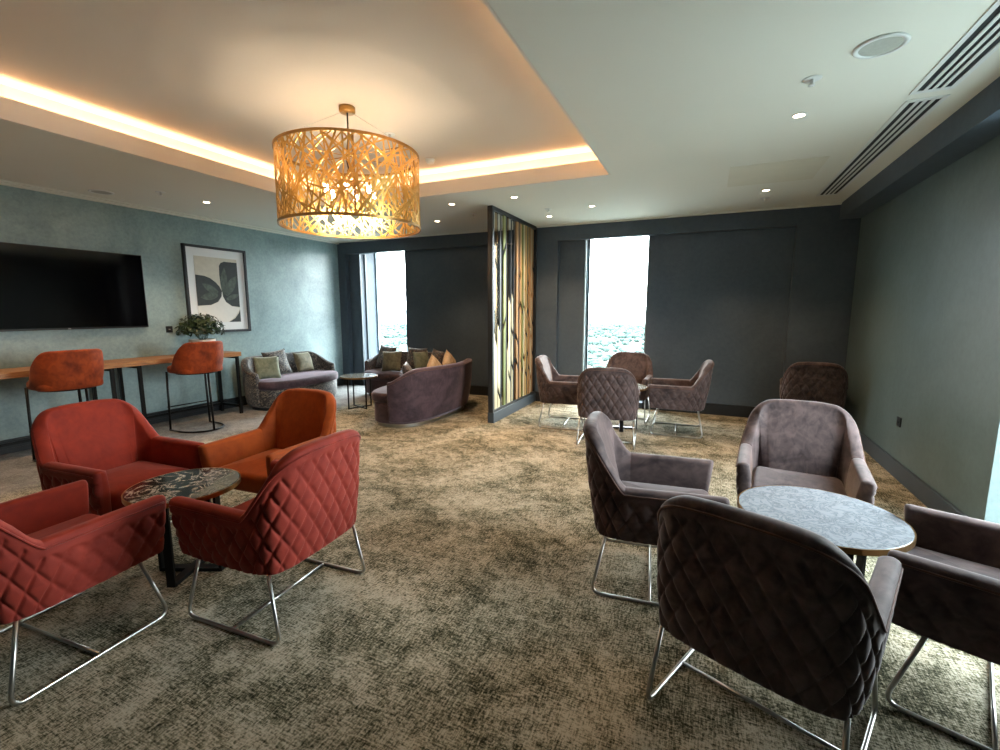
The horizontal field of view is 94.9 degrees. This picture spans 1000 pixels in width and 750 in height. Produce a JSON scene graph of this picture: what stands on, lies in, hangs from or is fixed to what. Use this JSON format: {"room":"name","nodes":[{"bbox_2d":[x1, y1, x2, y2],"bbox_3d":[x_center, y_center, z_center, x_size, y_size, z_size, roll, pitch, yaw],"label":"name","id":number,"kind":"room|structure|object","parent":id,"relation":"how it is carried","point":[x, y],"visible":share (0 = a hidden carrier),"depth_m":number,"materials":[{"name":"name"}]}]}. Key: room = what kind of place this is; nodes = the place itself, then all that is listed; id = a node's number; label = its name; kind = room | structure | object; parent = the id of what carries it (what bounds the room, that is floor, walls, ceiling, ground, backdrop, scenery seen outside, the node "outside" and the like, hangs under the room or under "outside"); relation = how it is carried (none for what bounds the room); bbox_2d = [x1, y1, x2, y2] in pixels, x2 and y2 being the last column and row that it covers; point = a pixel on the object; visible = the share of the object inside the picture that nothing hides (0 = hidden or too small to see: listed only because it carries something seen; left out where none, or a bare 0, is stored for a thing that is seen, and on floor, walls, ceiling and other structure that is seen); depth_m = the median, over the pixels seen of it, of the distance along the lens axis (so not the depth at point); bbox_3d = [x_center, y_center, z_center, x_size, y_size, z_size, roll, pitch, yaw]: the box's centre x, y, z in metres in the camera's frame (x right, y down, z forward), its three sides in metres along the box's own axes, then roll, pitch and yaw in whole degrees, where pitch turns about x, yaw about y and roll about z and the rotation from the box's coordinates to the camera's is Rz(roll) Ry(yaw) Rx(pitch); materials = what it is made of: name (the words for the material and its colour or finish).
{"room":"hotel lounge","nodes":[
{"label":"hotel lounge","id":0,"kind":"room"},
{"bbox_2d":[0,185,342,440],"bbox_3d":[-5.484,-0.511,4.322,0.250,2.800,10.750,4,9,24],"label":"wall","id":1,"kind":"structure","parent":0,"point":[294,295],"depth_m":6.13,"materials":[{"name":"teal paint"}]},
{"bbox_2d":[0,242,148,331],"bbox_3d":[-4.902,-0.967,5.173,0.064,0.905,1.600,4,9,24],"label":"television","id":2,"kind":"object","parent":1,"relation":"attached to","point":[42,287],"visible":1,"depth_m":5.17,"materials":[{"name":"black plastic"}]},
{"bbox_2d":[0,179,338,243],"bbox_3d":[-5.274,-1.886,4.170,0.100,0.036,10.500,4,9,24],"label":"trim","id":3,"kind":"structure","parent":1,"relation":"attached to","point":[2,182],"depth_m":5.81,"materials":[{"name":"paint"}]},
{"bbox_2d":[166,326,172,332],"bbox_3d":[-4.487,-0.620,6.229,0.012,0.086,0.085,4,9,24],"label":"wall socket","id":4,"kind":"object","parent":1,"relation":"attached to","point":[169,329],"visible":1,"depth_m":6.22,"materials":[{"name":"black plastic"}]},
{"bbox_2d":[0,378,343,454],"bbox_3d":[-5.309,0.793,4.566,0.022,0.150,10.500,4,9,24],"label":"baseboard","id":5,"kind":"structure","parent":1,"relation":"attached to","point":[27,445],"depth_m":6.33,"materials":[{"name":"black paint"}]},
{"bbox_2d":[180,243,250,333],"bbox_3d":[-4.173,-1.257,6.805,0.045,1.240,0.950,4,9,24],"label":"framed picture","id":6,"kind":"object","parent":1,"relation":"attached to","point":[215,278],"visible":0.94,"depth_m":6.80,"materials":[{"name":"white paper"}]},
{"bbox_2d":[193,255,240,321],"bbox_3d":[-4.175,-1.257,6.806,0.004,0.940,0.650,4,9,24],"label":"print","id":7,"kind":"object","parent":6,"relation":"attached to","point":[216,278],"depth_m":6.80,"materials":[{"name":"paper"}]},
{"bbox_2d":[0,0,597,194],"bbox_3d":[-1.371,-1.978,3.358,3.870,0.275,4.270,4,9,24],"label":"ceiling","id":8,"kind":"structure","parent":0,"point":[216,80],"depth_m":3.11,"materials":[{"name":"paint"}]},
{"bbox_2d":[272,104,420,238],"bbox_3d":[-1.200,-1.645,3.665,1.101,0.920,1.101,3,8,18],"label":"pendant lamp","id":9,"kind":"object","parent":8,"relation":"hanging from","point":[348,179],"visible":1,"depth_m":3.31,"materials":[{"name":"gold metal"}]},
{"bbox_2d":[384,132,394,135],"bbox_3d":[-1.000,-2.161,4.154,0.100,0.036,0.100,4,9,24],"label":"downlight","id":10,"kind":"object","parent":8,"relation":"attached to","point":[386,133],"visible":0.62,"depth_m":4.14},
{"bbox_2d":[425,158,434,164],"bbox_3d":[-0.738,-2.256,4.853,0.104,0.044,0.104,4,9,24],"label":"smoke detector","id":11,"kind":"object","parent":8,"relation":"attached to","point":[430,161],"visible":1,"depth_m":4.82,"materials":[{"name":"white plastic"}]},
{"bbox_2d":[0,385,999,749],"bbox_3d":[-1.331,1.166,3.176,8.950,0.200,11.650,4,9,24],"label":"floor","id":12,"kind":"structure","parent":0,"point":[474,619],"depth_m":2.08,"materials":[{"name":"carpet"}]},
{"bbox_2d":[24,349,103,461],"bbox_3d":[-4.346,0.293,4.633,0.612,1.119,0.568,4,9,26],"label":"bar stool","id":13,"kind":"object","parent":12,"relation":"on","point":[64,370],"visible":0.94,"depth_m":4.41,"materials":[{"name":"orange fabric"}]},
{"bbox_2d":[0,480,167,705],"bbox_3d":[-2.042,0.773,2.023,0.682,0.900,0.724,3,9,19],"label":"lounge chair","id":14,"kind":"object","parent":12,"relation":"on","point":[52,550],"visible":1,"depth_m":1.97,"materials":[{"name":"red fabric"}]},
{"bbox_2d":[31,399,204,523],"bbox_3d":[-2.448,0.639,2.971,0.724,0.900,0.682,3,9,21],"label":"lounge chair","id":15,"kind":"object","parent":12,"relation":"on","point":[109,444],"visible":0.81,"depth_m":2.97,"materials":[{"name":"red fabric"}]},
{"bbox_2d":[0,351,242,446],"bbox_3d":[-4.809,0.359,4.953,0.470,0.900,4.120,4,9,24],"label":"bar table","id":16,"kind":"object","parent":12,"relation":"on","point":[109,365],"visible":0.51,"depth_m":5.54,"materials":[{"name":"brown wood"}]},
{"bbox_2d":[174,313,224,342],"bbox_3d":[-4.114,-0.579,6.352,0.468,0.566,0.623,4,9,24],"label":"potted plant","id":17,"kind":"object","parent":16,"relation":"on","point":[197,325],"visible":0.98,"depth_m":6.24,"materials":[{"name":"green plant"}]},
{"bbox_2d":[121,467,240,587],"bbox_3d":[-1.794,0.877,2.648,0.560,0.521,0.560,0,8,0],"label":"round table","id":18,"kind":"object","parent":12,"relation":"on","point":[203,484],"visible":0.79,"depth_m":2.59,"materials":[{"name":"stone"}]},
{"bbox_2d":[165,341,223,432],"bbox_3d":[-3.817,0.127,5.801,0.612,1.119,0.568,4,9,26],"label":"bar stool","id":19,"kind":"object","parent":12,"relation":"on","point":[193,358],"visible":1,"depth_m":5.61,"materials":[{"name":"orange fabric"}]},
{"bbox_2d":[168,429,364,645],"bbox_3d":[-1.131,0.724,2.373,0.724,0.900,0.682,3,9,21],"label":"lounge chair","id":20,"kind":"object","parent":12,"relation":"on","point":[307,500],"visible":1,"depth_m":2.10,"materials":[{"name":"red fabric"}]},
{"bbox_2d":[198,388,335,493],"bbox_3d":[-1.583,0.594,3.286,0.682,0.900,0.724,3,9,20],"label":"lounge chair","id":21,"kind":"object","parent":12,"relation":"on","point":[297,417],"visible":0.52,"depth_m":3.40,"materials":[{"name":"orange fabric"}]},
{"bbox_2d":[241,351,337,410],"bbox_3d":[-3.386,0.053,7.542,0.923,0.780,1.639,4,9,24],"label":"curved sofa","id":22,"kind":"object","parent":12,"relation":"on","point":[260,394],"visible":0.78,"depth_m":7.08,"materials":[{"name":"fabric"}]},
{"bbox_2d":[253,356,281,379],"bbox_3d":[-3.560,-0.111,7.021,0.360,0.338,0.168,-6,10,-37],"label":"cushion","id":23,"kind":"object","parent":22,"relation":"on","point":[265,367],"visible":0.99,"depth_m":6.97,"materials":[{"name":"fabric"}]},
{"bbox_2d":[261,349,292,373],"bbox_3d":[-3.599,-0.197,7.415,0.176,0.433,0.454,5,9,29],"label":"cushion","id":24,"kind":"object","parent":22,"relation":"on","point":[284,366],"visible":0.59,"depth_m":7.43,"materials":[{"name":"grey fabric"}]},
{"bbox_2d":[293,352,313,371],"bbox_3d":[-3.363,-0.225,7.868,0.160,0.344,0.430,3,8,18],"label":"cushion","id":25,"kind":"object","parent":22,"relation":"on","point":[303,361],"visible":1,"depth_m":7.79,"materials":[{"name":"fabric"}]},
{"bbox_2d":[340,373,377,408],"bbox_3d":[-2.174,0.256,7.109,0.560,0.500,0.560,0,8,-1],"label":"side table","id":26,"kind":"object","parent":12,"relation":"on","point":[356,376],"visible":1,"depth_m":7.01,"materials":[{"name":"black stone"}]},
{"bbox_2d":[364,351,444,395],"bbox_3d":[-1.648,-0.005,8.056,1.641,0.750,0.944,4,9,26],"label":"curved sofa","id":27,"kind":"object","parent":12,"relation":"on","point":[384,377],"visible":0.23,"depth_m":7.94,"materials":[{"name":"fabric"}]},
{"bbox_2d":[376,345,396,366],"bbox_3d":[-2.034,-0.319,8.205,0.446,0.431,0.166,5,10,33],"label":"cushion","id":28,"kind":"object","parent":27,"relation":"on","point":[382,347],"visible":0.45,"depth_m":8.19,"materials":[{"name":"grey fabric"}]},
{"bbox_2d":[381,351,401,370],"bbox_3d":[-1.870,-0.238,7.921,0.390,0.365,0.158,2,8,14],"label":"cushion","id":29,"kind":"object","parent":27,"relation":"on","point":[391,360],"visible":1,"depth_m":7.87,"materials":[{"name":"green fabric"}]},
{"bbox_2d":[407,347,426,368],"bbox_3d":[-1.462,-0.282,8.017,0.401,0.384,0.164,4,9,24],"label":"cushion","id":30,"kind":"object","parent":27,"relation":"on","point":[410,360],"visible":0.37,"depth_m":8.00,"materials":[{"name":"fabric"}]},
{"bbox_2d":[413,351,428,368],"bbox_3d":[-1.350,-0.238,7.885,0.137,0.337,0.343,6,10,35],"label":"cushion","id":31,"kind":"object","parent":27,"relation":"on","point":[421,359],"visible":0.77,"depth_m":7.81,"materials":[{"name":"green fabric"}]},
{"bbox_2d":[432,348,444,362],"bbox_3d":[-1.077,-0.248,7.780,0.150,0.384,0.397,-7,11,-42],"label":"cushion","id":32,"kind":"object","parent":27,"relation":"on","point":[438,355],"visible":0.41,"depth_m":7.68,"materials":[{"name":"brown fabric"}]},
{"bbox_2d":[372,358,471,427],"bbox_3d":[-1.040,0.189,6.620,1.074,0.770,1.902,4,9,24],"label":"curved sofa","id":33,"kind":"object","parent":12,"relation":"on","point":[425,395],"visible":1,"depth_m":5.95,"materials":[{"name":"fabric"}]},
{"bbox_2d":[402,362,411,373],"bbox_3d":[-1.243,0.006,6.232,0.154,0.348,0.404,-1,8,-8],"label":"cushion","id":34,"kind":"object","parent":33,"relation":"on","point":[406,367],"visible":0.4,"depth_m":6.06,"materials":[{"name":"fabric"}]},
{"bbox_2d":[427,354,440,366],"bbox_3d":[-0.932,-0.115,6.517,0.138,0.374,0.380,3,9,23],"label":"cushion","id":35,"kind":"object","parent":33,"relation":"on","point":[433,361],"visible":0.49,"depth_m":6.46,"materials":[{"name":"orange fabric"}]},
{"bbox_2d":[442,349,455,364],"bbox_3d":[-0.758,-0.182,6.849,0.139,0.403,0.407,2,8,17],"label":"cushion","id":36,"kind":"object","parent":33,"relation":"on","point":[448,358],"visible":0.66,"depth_m":6.78,"materials":[{"name":"orange fabric"}]},
{"bbox_2d":[487,205,536,422],"bbox_3d":[0.214,-0.847,6.702,0.090,2.798,1.660,4,9,24],"label":"divider","id":37,"kind":"object","parent":12,"relation":"on","point":[512,241],"visible":1,"depth_m":6.55,"materials":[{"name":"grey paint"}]},
{"bbox_2d":[535,355,583,430],"bbox_3d":[0.845,0.201,6.063,0.724,0.900,0.682,3,8,18],"label":"lounge chair","id":38,"kind":"object","parent":12,"relation":"on","point":[553,387],"visible":0.88,"depth_m":5.82,"materials":[{"name":"grey fabric"}]},
{"bbox_2d":[576,367,639,449],"bbox_3d":[1.227,0.323,5.204,0.682,0.900,0.724,3,8,18],"label":"lounge chair","id":39,"kind":"object","parent":12,"relation":"on","point":[614,392],"visible":0.99,"depth_m":4.88,"materials":[{"name":"grey fabric"}]},
{"bbox_2d":[606,352,652,423],"bbox_3d":[1.764,0.150,6.423,0.682,0.900,0.724,4,9,24],"label":"lounge chair","id":40,"kind":"object","parent":12,"relation":"on","point":[639,364],"visible":0.41,"depth_m":6.55,"materials":[{"name":"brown fabric"}]},
{"bbox_2d":[613,384,647,431],"bbox_3d":[1.554,0.409,5.851,0.600,0.550,0.600,2,8,14],"label":"round table","id":41,"kind":"object","parent":12,"relation":"on","point":[621,427],"visible":0.23,"depth_m":5.76,"materials":[{"name":"grey stone"}]},
{"bbox_2d":[583,411,729,605],"bbox_3d":[0.840,0.693,2.593,0.724,0.900,0.682,3,8,18],"label":"lounge chair","id":42,"kind":"object","parent":12,"relation":"on","point":[628,489],"visible":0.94,"depth_m":2.41,"materials":[{"name":"grey fabric"}]},
{"bbox_2d":[648,360,713,438],"bbox_3d":[2.232,0.252,5.701,0.724,0.900,0.682,3,9,21],"label":"lounge chair","id":43,"kind":"object","parent":12,"relation":"on","point":[664,393],"visible":1,"depth_m":5.43,"materials":[{"name":"grey fabric"}]},
{"bbox_2d":[646,495,903,749],"bbox_3d":[0.968,0.824,1.666,0.724,0.900,0.682,-8,11,-43],"label":"lounge chair","id":44,"kind":"object","parent":12,"relation":"on","point":[776,603],"visible":1,"depth_m":1.37,"materials":[{"name":"grey fabric"}]},
{"bbox_2d":[736,399,877,504],"bbox_3d":[1.855,0.655,2.860,0.682,0.900,0.724,5,9,31],"label":"lounge chair","id":45,"kind":"object","parent":12,"relation":"on","point":[788,442],"visible":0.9,"depth_m":2.96,"materials":[{"name":"grey fabric"}]},
{"bbox_2d":[780,362,847,408],"bbox_3d":[3.844,0.256,5.673,0.682,0.900,0.724,4,9,29],"label":"lounge chair","id":46,"kind":"object","parent":12,"relation":"on","point":[824,382],"visible":0.89,"depth_m":5.36,"materials":[{"name":"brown fabric"}]},
{"bbox_2d":[737,485,916,575],"bbox_3d":[1.512,0.924,2.213,0.690,0.550,0.690,1,8,4],"label":"round table","id":47,"kind":"object","parent":12,"relation":"on","point":[860,528],"visible":0.67,"depth_m":2.14,"materials":[{"name":"stone"}]},
{"bbox_2d":[885,504,999,749],"bbox_3d":[1.919,0.820,1.691,0.682,0.900,0.724,-8,11,-44],"label":"lounge chair","id":48,"kind":"object","parent":12,"relation":"on","point":[949,591],"visible":0.91,"depth_m":1.66,"materials":[{"name":"grey fabric"}]},
{"bbox_2d":[0,0,999,241],"bbox_3d":[-1.331,-1.730,2.766,8.950,0.050,11.650,4,9,24],"label":"ceiling","id":49,"kind":"structure","parent":0,"point":[670,96],"depth_m":3.02,"materials":[{"name":"paint"}]},
{"bbox_2d":[87,189,113,194],"bbox_3d":[-4.426,-2.029,5.095,0.228,0.009,0.228,4,9,24],"label":"ceiling speaker","id":50,"kind":"object","parent":49,"relation":"attached to","point":[96,191],"visible":1,"depth_m":5.09,"materials":[{"name":"white plastic"}]},
{"bbox_2d":[91,190,111,193],"bbox_3d":[-4.426,-2.031,5.095,0.178,0.005,0.178,4,9,24],"label":"grille","id":51,"kind":"object","parent":50,"relation":"attached to","point":[92,191],"depth_m":5.09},
{"bbox_2d":[0,0,610,206],"bbox_3d":[-1.371,-1.867,3.373,3.590,0.149,3.990,4,9,24],"label":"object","id":52,"kind":"structure","parent":49,"relation":"attached to","point":[14,111],"depth_m":4.29,"materials":[{"name":"paint"}]},
{"bbox_2d":[727,156,829,186],"bbox_3d":[2.617,-1.934,4.402,0.765,0.004,0.750,4,9,24],"label":"access panel","id":53,"kind":"object","parent":49,"relation":"attached to","point":[800,169],"visible":1,"depth_m":4.34,"materials":[{"name":"paint"}]},
{"bbox_2d":[791,112,806,118],"bbox_3d":[2.014,-1.747,3.091,0.096,0.007,0.096,4,9,24],"label":"recessed light","id":54,"kind":"object","parent":49,"relation":"in","point":[801,114],"visible":1,"depth_m":3.09,"materials":[{"name":"white plastic"}]},
{"bbox_2d":[802,75,822,86],"bbox_3d":[1.774,-1.665,2.613,0.100,0.036,0.100,4,9,24],"label":"sprinkler head","id":55,"kind":"object","parent":49,"relation":"attached to","point":[810,79],"visible":1,"depth_m":2.60},
{"bbox_2d":[852,32,910,58],"bbox_3d":[1.889,-1.630,2.278,0.228,0.009,0.228,4,9,24],"label":"ceiling speaker","id":56,"kind":"object","parent":49,"relation":"attached to","point":[882,45],"visible":1,"depth_m":2.27,"materials":[{"name":"white plastic"}]},
{"bbox_2d":[858,37,903,55],"bbox_3d":[1.889,-1.632,2.278,0.178,0.005,0.178,4,9,24],"label":"grille","id":57,"kind":"object","parent":56,"relation":"attached to","point":[876,46],"depth_m":2.28,"materials":[{"name":"white metal"}]},
{"bbox_2d":[817,94,949,195],"bbox_3d":[3.187,-1.881,4.035,0.210,0.007,2.660,4,9,24],"label":"ceiling vent","id":58,"kind":"object","parent":49,"relation":"in","point":[912,112],"visible":1,"depth_m":3.52,"materials":[{"name":"white plastic"}]},
{"bbox_2d":[909,0,999,94],"bbox_3d":[1.998,-1.516,1.459,0.210,0.007,2.860,4,9,24],"label":"ceiling vent","id":59,"kind":"object","parent":49,"relation":"in","point":[982,39],"visible":1,"depth_m":2.35,"materials":[{"name":"white plastic"}]},
{"bbox_2d":[337,205,860,408],"bbox_3d":[0.707,-1.024,7.948,8.550,2.800,1.000,4,9,24],"label":"wall","id":60,"kind":"structure","parent":0,"point":[756,295],"depth_m":6.59,"materials":[{"name":"grey paint"}]},
{"bbox_2d":[358,253,380,380],"bbox_3d":[-2.139,-1.200,9.079,1.080,2.650,0.540,4,9,24],"label":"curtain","id":61,"kind":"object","parent":60,"relation":"in","point":[376,254],"depth_m":9.21,"materials":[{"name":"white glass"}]},
{"bbox_2d":[344,379,754,417],"bbox_3d":[0.623,0.346,7.668,8.280,0.165,0.124,4,9,24],"label":"baseboard","id":62,"kind":"structure","parent":60,"relation":"attached to","point":[710,408],"depth_m":6.64,"materials":[{"name":"black paint"}]},
{"bbox_2d":[339,203,841,242],"bbox_3d":[0.506,-2.336,7.272,8.080,0.016,0.050,4,9,24],"label":"trim","id":63,"kind":"structure","parent":60,"relation":"attached to","point":[830,204],"depth_m":6.58,"materials":[{"name":"paint"}]},
{"bbox_2d":[582,236,649,400],"bbox_3d":[1.792,-0.925,7.141,0.955,2.650,0.175,4,9,24],"label":"window","id":64,"kind":"structure","parent":60,"relation":"in","point":[587,242],"depth_m":7.27,"materials":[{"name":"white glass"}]},
{"bbox_2d":[844,135,999,523],"bbox_3d":[2.578,-0.073,1.229,0.420,2.800,11.650,4,9,24],"label":"wall","id":65,"kind":"structure","parent":0,"point":[923,350],"depth_m":3.59,"materials":[{"name":"grey paint"}]},
{"bbox_2d":[896,416,901,426],"bbox_3d":[3.611,0.424,4.158,0.012,0.086,0.085,4,9,24],"label":"wall socket","id":66,"kind":"object","parent":65,"relation":"attached to","point":[898,423],"visible":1,"depth_m":4.15,"materials":[{"name":"black plastic"}]},
{"bbox_2d":[859,430,967,516],"bbox_3d":[3.694,0.812,4.413,0.024,0.155,3.410,4,9,24],"label":"baseboard","id":67,"kind":"structure","parent":65,"relation":"attached to","point":[927,495],"depth_m":3.86,"materials":[{"name":"grey paint"}]},
{"bbox_2d":[839,76,999,218],"bbox_3d":[2.345,-1.330,0.797,0.640,0.190,10.500,4,9,24],"label":"ceiling beam","id":68,"kind":"structure","parent":65,"relation":"attached to","point":[976,123],"depth_m":3.39,"materials":[{"name":"grey paint"}]},
{"label":"outside","id":69,"kind":"structure","parent":0,"visible":0},
{"bbox_2d":[380,310,645,367],"bbox_3d":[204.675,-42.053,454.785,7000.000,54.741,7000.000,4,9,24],"label":"ground","id":70,"kind":"structure","parent":69,"point":[391,317],"depth_m":2037.23,"materials":[{"name":"white"}]},
{"bbox_2d":[381,323,644,367],"bbox_3d":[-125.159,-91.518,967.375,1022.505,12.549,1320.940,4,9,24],"label":"canopy","id":71,"kind":"object","parent":70,"relation":"on","point":[633,333],"visible":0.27,"depth_m":796.82,"materials":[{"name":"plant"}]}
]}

